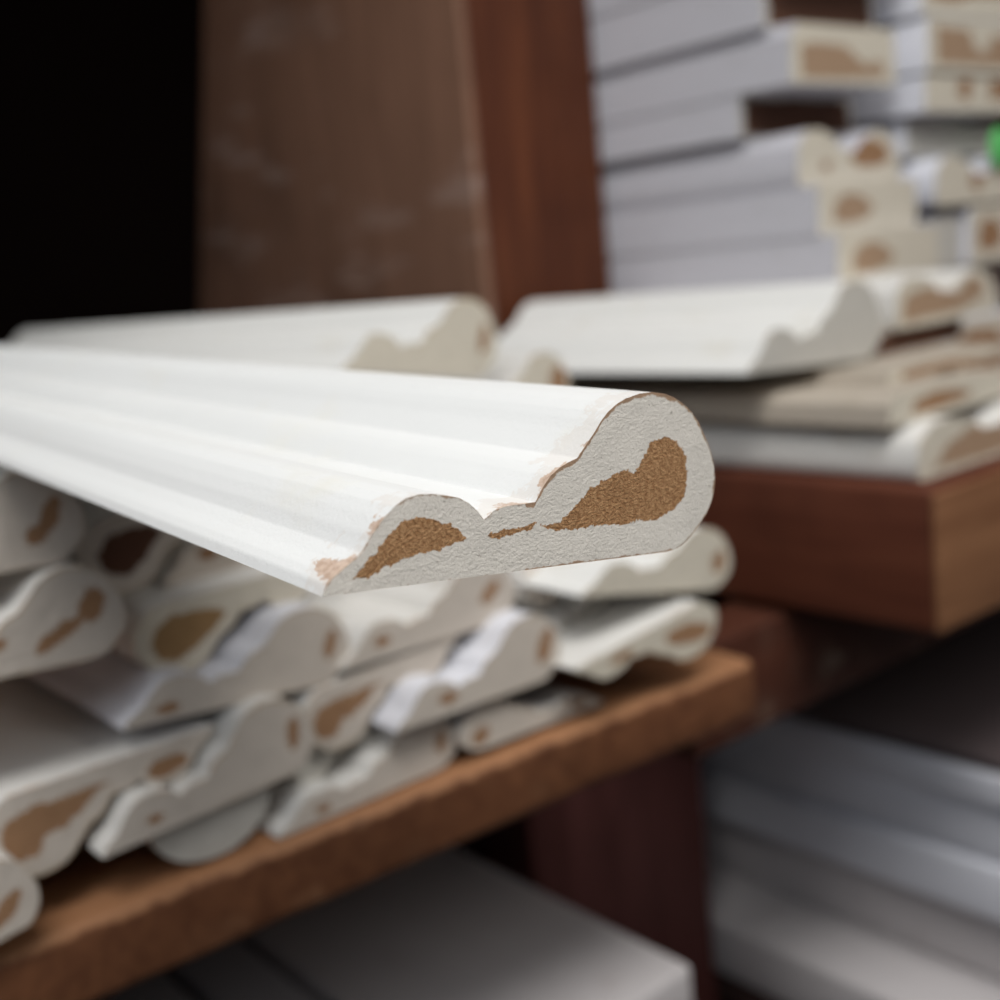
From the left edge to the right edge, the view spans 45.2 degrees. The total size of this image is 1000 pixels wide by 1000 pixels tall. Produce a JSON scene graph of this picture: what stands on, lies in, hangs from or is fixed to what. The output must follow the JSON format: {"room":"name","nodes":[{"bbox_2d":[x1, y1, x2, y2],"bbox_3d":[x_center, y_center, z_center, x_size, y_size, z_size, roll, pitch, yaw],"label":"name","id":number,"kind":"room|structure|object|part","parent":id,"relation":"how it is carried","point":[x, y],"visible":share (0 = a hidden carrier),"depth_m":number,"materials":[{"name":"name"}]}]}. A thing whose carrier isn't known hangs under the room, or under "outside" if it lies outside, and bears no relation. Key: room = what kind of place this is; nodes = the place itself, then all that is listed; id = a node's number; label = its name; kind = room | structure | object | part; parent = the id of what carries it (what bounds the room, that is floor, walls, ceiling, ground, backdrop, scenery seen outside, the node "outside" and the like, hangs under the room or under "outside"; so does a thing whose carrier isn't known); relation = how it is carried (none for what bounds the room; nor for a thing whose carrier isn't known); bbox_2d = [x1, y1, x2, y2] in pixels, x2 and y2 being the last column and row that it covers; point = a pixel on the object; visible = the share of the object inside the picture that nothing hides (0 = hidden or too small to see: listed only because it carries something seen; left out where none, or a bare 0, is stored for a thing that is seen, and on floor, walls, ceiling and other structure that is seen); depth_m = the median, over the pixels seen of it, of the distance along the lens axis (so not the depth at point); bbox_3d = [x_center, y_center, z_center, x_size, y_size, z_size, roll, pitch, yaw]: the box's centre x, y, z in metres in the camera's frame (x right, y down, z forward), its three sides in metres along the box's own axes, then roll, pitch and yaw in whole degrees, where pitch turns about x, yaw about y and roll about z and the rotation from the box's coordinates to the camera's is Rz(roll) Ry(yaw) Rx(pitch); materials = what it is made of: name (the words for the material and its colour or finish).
{"room":"lumber store","nodes":[
{"label":"lumber store","id":0,"kind":"room"},
{"bbox_2d":[0,0,203,345],"bbox_3d":[-0.977,-0.396,1.494,5.500,2.800,0.100,-14,14,-38],"label":"dark background","id":1,"kind":"structure","parent":0,"point":[101,101],"depth_m":1.75,"materials":[{"name":"paint"}]},
{"bbox_2d":[917,115,999,308],"bbox_3d":[0.376,-0.127,1.573,0.040,1.980,1.550,-14,14,-38],"label":"wall","id":2,"kind":"structure","parent":0,"point":[994,121],"depth_m":1.29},
{"bbox_2d":[714,968,777,999],"bbox_3d":[0.188,0.243,1.307,0.700,0.025,1.280,-14,14,-38],"label":"shelf board","id":3,"kind":"object","parent":2,"relation":"attached to","point":[728,987],"visible":0.02,"depth_m":0.81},
{"bbox_2d":[707,861,999,999],"bbox_3d":[0.169,0.236,1.173,0.490,0.039,1.060,-14,14,-38],"label":"board","id":4,"kind":"object","parent":3,"relation":"on","point":[781,945],"visible":0.02,"depth_m":0.78,"materials":[{"name":"white wood"}]},
{"bbox_2d":[703,813,999,980],"bbox_3d":[0.172,0.191,1.177,0.404,0.048,1.050,-14,14,-38],"label":"board","id":5,"kind":"object","parent":4,"relation":"on","point":[955,934],"visible":0.02,"depth_m":0.79,"materials":[{"name":"grey wood"}]},
{"bbox_2d":[700,764,999,922],"bbox_3d":[0.159,0.151,1.169,0.418,0.036,1.040,-14,14,-38],"label":"board","id":6,"kind":"object","parent":5,"relation":"on","point":[968,881],"visible":0.02,"depth_m":0.77,"materials":[{"name":"grey wood"}]},
{"bbox_2d":[699,735,999,861],"bbox_3d":[0.154,0.115,1.167,0.414,0.036,1.030,-14,14,-38],"label":"board","id":7,"kind":"object","parent":6,"relation":"on","point":[958,823],"visible":0.02,"depth_m":0.76,"materials":[{"name":"grey wood"}]},
{"bbox_2d":[746,715,999,809],"bbox_3d":[0.146,0.087,1.163,0.420,0.022,1.020,-14,14,-38],"label":"board","id":8,"kind":"object","parent":7,"relation":"on","point":[977,785],"visible":0.02,"depth_m":0.73,"materials":[{"name":"white wood"}]},
{"bbox_2d":[688,590,999,772],"bbox_3d":[0.139,0.070,1.169,0.417,0.008,1.000,-14,14,-38],"label":"board","id":9,"kind":"object","parent":8,"relation":"on","point":[941,698],"visible":0.02,"depth_m":0.78,"materials":[{"name":"black"}]},
{"bbox_2d":[698,455,999,632],"bbox_3d":[0.085,-0.103,1.251,0.790,0.066,1.276,-14,14,-38],"label":"wooden shelf","id":10,"kind":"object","parent":2,"relation":"attached to","point":[924,556],"depth_m":0.55,"materials":[{"name":"brown wood"}]},
{"bbox_2d":[199,0,496,334],"bbox_3d":[-0.185,-0.483,0.900,0.008,0.861,0.454,-14,14,-38],"label":"board","id":11,"kind":"object","parent":10,"relation":"on","point":[341,165],"visible":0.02,"depth_m":0.88,"materials":[{"name":"brown wood"}]},
{"bbox_2d":[465,0,610,336],"bbox_3d":[-0.020,-0.479,0.794,0.110,0.861,0.078,-14,14,-38],"label":"upright post","id":12,"kind":"object","parent":10,"relation":"on","point":[532,65],"visible":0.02,"depth_m":0.81,"materials":[{"name":"brown wood"}]},
{"bbox_2d":[496,267,999,480],"bbox_3d":[0.148,-0.082,0.702,0.232,0.087,0.321,-14,14,-38],"label":"strip","id":13,"kind":"object","parent":10,"relation":"on","point":[926,448],"depth_m":0.61,"materials":[{"name":"white wood"}]},
{"bbox_3d":[0.079,-0.095,0.685,0.111,0.041,0.245,-14,14,-38],"label":"profile strip","id":14,"kind":"part","parent":13,"relation":"part of","materials":[{"name":"white wood"}]},
{"bbox_3d":[0.147,-0.082,0.714,0.125,0.006,0.270,-14,14,-38],"label":"profile strip","id":15,"kind":"part","parent":13,"relation":"part of","materials":[{"name":"white wood"}]},
{"bbox_3d":[0.122,-0.064,0.689,0.128,0.014,0.310,-14,14,-38],"label":"profile strip","id":16,"kind":"part","parent":13,"relation":"part of","materials":[{"name":"white wood"}]},
{"bbox_3d":[0.175,-0.124,0.759,0.105,0.027,0.235,-14,14,-38],"label":"profile strip","id":17,"kind":"part","parent":13,"relation":"part of","materials":[{"name":"white wood"}]},
{"bbox_3d":[0.166,-0.098,0.739,0.100,0.013,0.200,-14,14,-38],"label":"profile strip","id":18,"kind":"part","parent":13,"relation":"part of","materials":[{"name":"wood"}]},
{"bbox_2d":[608,16,999,368],"bbox_3d":[0.156,-0.237,1.077,0.142,0.243,0.610,-14,14,-38],"label":"strip","id":19,"kind":"object","parent":10,"relation":"on","point":[984,328],"depth_m":0.83,"materials":[{"name":"white wood"}]},
{"bbox_3d":[0.126,-0.204,1.056,0.034,0.034,0.580,-14,14,-38],"label":"profile strip","id":20,"kind":"part","parent":19,"relation":"part of","materials":[{"name":"white wood"}]},
{"bbox_3d":[0.145,-0.307,1.057,0.128,0.024,0.580,-14,14,-38],"label":"profile strip","id":21,"kind":"part","parent":19,"relation":"part of","materials":[{"name":"white wood"}]},
{"bbox_3d":[0.138,-0.283,1.077,0.125,0.025,0.580,-14,14,-38],"label":"profile strip","id":22,"kind":"part","parent":19,"relation":"part of","materials":[{"name":"white wood"}]},
{"bbox_2d":[873,0,999,28],"bbox_3d":[0.139,-0.372,1.044,0.128,0.034,0.580,-14,14,-38],"label":"strip","id":23,"kind":"object","parent":19,"relation":"on","point":[887,13],"visible":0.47,"depth_m":0.81,"materials":[{"name":"white wood"}]},
{"bbox_3d":[0.144,-0.337,1.050,0.128,0.034,0.580,-14,14,-38],"label":"profile strip","id":24,"kind":"part","parent":19,"relation":"part of","materials":[{"name":"white wood"}]},
{"bbox_3d":[0.155,-0.252,1.069,0.125,0.033,0.580,-14,14,-38],"label":"profile strip","id":25,"kind":"part","parent":19,"relation":"part of","materials":[{"name":"white wood"}]},
{"bbox_3d":[0.180,-0.220,1.095,0.090,0.040,0.580,-14,14,-38],"label":"profile strip","id":26,"kind":"part","parent":19,"relation":"part of","materials":[{"name":"white wood"}]},
{"bbox_3d":[0.159,-0.175,1.080,0.125,0.034,0.550,-14,14,-38],"label":"profile strip","id":27,"kind":"part","parent":19,"relation":"part of","materials":[{"name":"white wood"}]},
{"bbox_2d":[989,128,999,169],"bbox_3d":[0.356,-0.249,0.854,0.027,0.030,0.007,-14,14,-38],"label":"tag","id":28,"kind":"object","parent":19,"relation":"attached to","point":[994,148],"visible":1,"depth_m":0.85,"materials":[{"name":"plastic"}]},
{"bbox_2d":[671,598,999,758],"bbox_3d":[0.406,0.011,0.833,0.860,0.053,0.035,-14,14,-38],"label":"support","id":29,"kind":"object","parent":10,"relation":"attached to","point":[798,657],"visible":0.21,"depth_m":0.60,"materials":[{"name":"brown wood"}]},
{"bbox_3d":[0.536,1.202,0.122,5.500,0.100,4.300,-14,14,-38],"label":"floor","id":30,"kind":"structure","parent":0,"visible":0},
{"bbox_2d":[452,591,715,999],"bbox_3d":[0.073,0.547,0.853,0.148,0.994,0.120,-14,14,-38],"label":"upright post","id":31,"kind":"object","parent":30,"relation":"on","point":[626,850],"visible":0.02,"depth_m":0.75,"materials":[{"name":"brown wood"}]},
{"bbox_3d":[-1.245,0.269,0.363,0.040,1.980,1.400,-14,14,-38],"label":"wall","id":32,"kind":"structure","parent":0,"visible":0},
{"bbox_2d":[0,495,755,999],"bbox_3d":[-0.716,0.075,0.677,1.135,0.141,1.259,-14,14,-34],"label":"shelf board","id":33,"kind":"object","parent":32,"relation":"attached to","point":[100,928],"depth_m":0.40,"materials":[{"name":"wood"}]},
{"bbox_3d":[-0.463,0.071,0.703,0.042,0.028,1.000,-14,14,-38],"label":"profile strip","id":34,"kind":"part","parent":33,"relation":"part of","materials":[{"name":"white wood"}]},
{"bbox_2d":[0,464,124,678],"bbox_3d":[-0.462,-0.019,0.707,0.080,0.056,1.005,-14,14,-38],"label":"strip","id":35,"kind":"object","parent":33,"relation":"on","point":[64,612],"depth_m":0.34,"materials":[{"name":"white wood"}]},
{"bbox_3d":[-0.467,-0.033,0.705,0.074,0.028,1.000,-14,14,-38],"label":"profile strip","id":36,"kind":"part","parent":35,"relation":"part of","materials":[{"name":"white wood"}]},
{"bbox_3d":[-0.435,0.049,0.739,0.072,0.026,1.000,-14,14,-38],"label":"profile strip","id":37,"kind":"part","parent":33,"relation":"part of","materials":[{"name":"white wood"}]},
{"bbox_3d":[-0.421,-0.031,0.769,0.070,0.028,1.000,-14,14,-38],"label":"profile strip","id":38,"kind":"part","parent":33,"relation":"part of","materials":[{"name":"white wood"}]},
{"bbox_3d":[-0.401,0.011,0.763,0.081,0.027,1.000,-14,14,-38],"label":"profile strip","id":39,"kind":"part","parent":33,"relation":"part of","materials":[{"name":"white wood"}]},
{"bbox_3d":[-0.439,0.036,0.789,0.074,0.030,1.100,-14,14,-38],"label":"profile strip","id":40,"kind":"part","parent":33,"relation":"part of","materials":[{"name":"white wood"}]},
{"bbox_3d":[-0.406,-0.032,0.797,0.066,0.025,1.000,-15,14,-38],"label":"profile strip","id":41,"kind":"part","parent":33,"relation":"part of","materials":[{"name":"white wood"}]},
{"bbox_3d":[-0.408,0.060,0.757,0.042,0.018,1.000,-14,14,-38],"label":"profile strip","id":42,"kind":"part","parent":33,"relation":"part of","materials":[{"name":"white wood"}]},
{"bbox_3d":[-0.405,-0.003,0.775,0.072,0.024,1.000,-16,15,-38],"label":"profile strip","id":43,"kind":"part","parent":33,"relation":"part of","materials":[{"name":"white wood"}]},
{"bbox_3d":[-0.375,0.045,0.793,0.036,0.015,1.000,-14,14,-38],"label":"profile strip","id":44,"kind":"part","parent":33,"relation":"part of","materials":[{"name":"white wood"}]},
{"bbox_3d":[-0.363,0.049,0.789,0.074,0.021,1.000,-15,14,-38],"label":"profile strip","id":45,"kind":"part","parent":33,"relation":"part of","materials":[{"name":"white wood"}]},
{"bbox_3d":[-0.358,0.025,0.797,0.067,0.026,1.000,-14,14,-38],"label":"profile strip","id":46,"kind":"part","parent":33,"relation":"part of","materials":[{"name":"white wood"}]},
{"bbox_3d":[-0.343,-0.005,0.806,0.077,0.026,1.000,-13,13,-38],"label":"profile strip","id":47,"kind":"part","parent":33,"relation":"part of","materials":[{"name":"white wood"}]},
{"bbox_3d":[-0.326,0.017,0.806,0.076,0.026,1.000,-12,13,-38],"label":"profile strip","id":48,"kind":"part","parent":33,"relation":"part of","materials":[{"name":"white wood"}]},
{"bbox_3d":[-0.306,0.036,0.830,0.071,0.016,1.000,-13,13,-38],"label":"profile strip","id":49,"kind":"part","parent":33,"relation":"part of","materials":[{"name":"white wood"}]},
{"bbox_3d":[-0.233,-0.011,0.787,0.037,0.036,0.800,-14,14,-38],"label":"profile strip","id":50,"kind":"part","parent":33,"relation":"part of","materials":[{"name":"white wood"}]},
{"bbox_3d":[-0.286,0.003,0.866,0.031,0.016,1.000,-14,14,-38],"label":"profile strip","id":51,"kind":"part","parent":33,"relation":"part of","materials":[{"name":"white wood"}]},
{"bbox_3d":[-0.256,-0.013,0.854,0.085,0.027,1.000,-14,14,-38],"label":"profile strip","id":52,"kind":"part","parent":33,"relation":"part of","materials":[{"name":"white wood"}]},
{"bbox_3d":[-0.261,0.015,0.845,0.079,0.021,1.000,-14,14,-38],"label":"profile strip","id":53,"kind":"part","parent":33,"relation":"part of","materials":[{"name":"white wood"}]},
{"bbox_3d":[-0.332,-0.060,0.932,0.074,0.026,1.000,-14,14,-38],"label":"strip","id":54,"kind":"object","parent":33,"relation":"on","visible":0},
{"bbox_2d":[8,298,569,385],"bbox_3d":[-0.208,-0.086,0.771,0.128,0.059,0.600,-14,14,-38],"label":"strip","id":55,"kind":"object","parent":54,"relation":"on","point":[540,367],"depth_m":0.57,"materials":[{"name":"white wood"}]},
{"bbox_3d":[-0.219,-0.093,0.748,0.085,0.036,0.580,-14,14,-38],"label":"profile strip","id":56,"kind":"part","parent":55,"relation":"part of","materials":[{"name":"white wood"}]},
{"bbox_3d":[-0.454,-0.055,0.792,0.066,0.020,1.000,-12,12,-38],"label":"strip","id":57,"kind":"object","parent":33,"relation":"on","visible":0},
{"bbox_2d":[0,345,714,596],"bbox_3d":[-0.353,-0.076,0.688,0.074,0.054,1.250,-13,13,-33],"label":"strip","id":58,"kind":"object","parent":57,"relation":"on","point":[322,482],"visible":1,"depth_m":0.20,"materials":[{"name":"white wood"}]},
{"bbox_3d":[-0.704,0.319,0.689,1.148,0.023,1.100,-14,14,-38],"label":"shelf board","id":59,"kind":"object","parent":32,"relation":"attached to","visible":0},
{"bbox_2d":[101,973,191,999],"bbox_3d":[-0.374,0.233,0.838,0.033,0.022,0.880,-14,14,-38],"label":"board","id":60,"kind":"object","parent":59,"relation":"on","point":[159,986],"visible":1,"depth_m":0.60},
{"bbox_2d":[162,940,313,999],"bbox_3d":[-0.339,0.224,0.853,0.035,0.026,0.900,-14,14,-38],"label":"board","id":61,"kind":"object","parent":59,"relation":"on","point":[232,971],"visible":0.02,"depth_m":0.60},
{"bbox_2d":[238,847,691,999],"bbox_3d":[-0.259,0.207,0.889,0.132,0.030,0.943,-14,14,-38],"label":"board","id":62,"kind":"object","parent":59,"relation":"on","point":[448,924],"visible":0.28,"depth_m":0.60,"materials":[{"name":"white wood"}]},
{"bbox_3d":[0.056,-0.109,1.008,0.115,0.038,0.550,-14,14,-38],"label":"strip","id":63,"kind":"object","parent":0,"visible":0},
{"bbox_3d":[0.052,-0.147,1.001,0.115,0.037,0.550,-14,14,-38],"label":"strip","id":64,"kind":"object","parent":63,"relation":"on","visible":0},
{"bbox_2d":[589,0,937,294],"bbox_3d":[0.029,-0.264,1.000,0.124,0.194,0.668,-14,14,-38],"label":"strip","id":65,"kind":"object","parent":64,"relation":"on","point":[852,255],"depth_m":0.78,"materials":[{"name":"white wood"}]},
{"bbox_2d":[588,0,646,18],"bbox_3d":[0.025,-0.373,0.966,0.118,0.030,0.600,-14,14,-38],"label":"strip","id":66,"kind":"object","parent":65,"relation":"on","point":[596,8],"visible":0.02,"depth_m":0.82,"materials":[{"name":"white wood"}]},
{"bbox_3d":[0.006,-0.279,1.024,0.124,0.026,0.600,-14,14,-38],"label":"profile strip","id":67,"kind":"part","parent":65,"relation":"part of","materials":[{"name":"white wood"}]},
{"bbox_3d":[0.012,-0.342,0.991,0.118,0.036,0.600,-14,14,-38],"label":"profile strip","id":68,"kind":"part","parent":65,"relation":"part of","materials":[{"name":"white wood"}]},
{"bbox_3d":[0.025,-0.305,0.983,0.112,0.035,0.600,-14,14,-38],"label":"profile strip","id":69,"kind":"part","parent":65,"relation":"part of","materials":[{"name":"white wood"}]},
{"bbox_3d":[0.032,-0.245,0.996,0.112,0.034,0.600,-14,14,-38],"label":"profile strip","id":70,"kind":"part","parent":65,"relation":"part of","materials":[{"name":"white wood"}]},
{"bbox_3d":[0.042,-0.211,0.988,0.108,0.030,0.600,-14,14,-38],"label":"profile strip","id":71,"kind":"part","parent":65,"relation":"part of","materials":[{"name":"white wood"}]}
]}

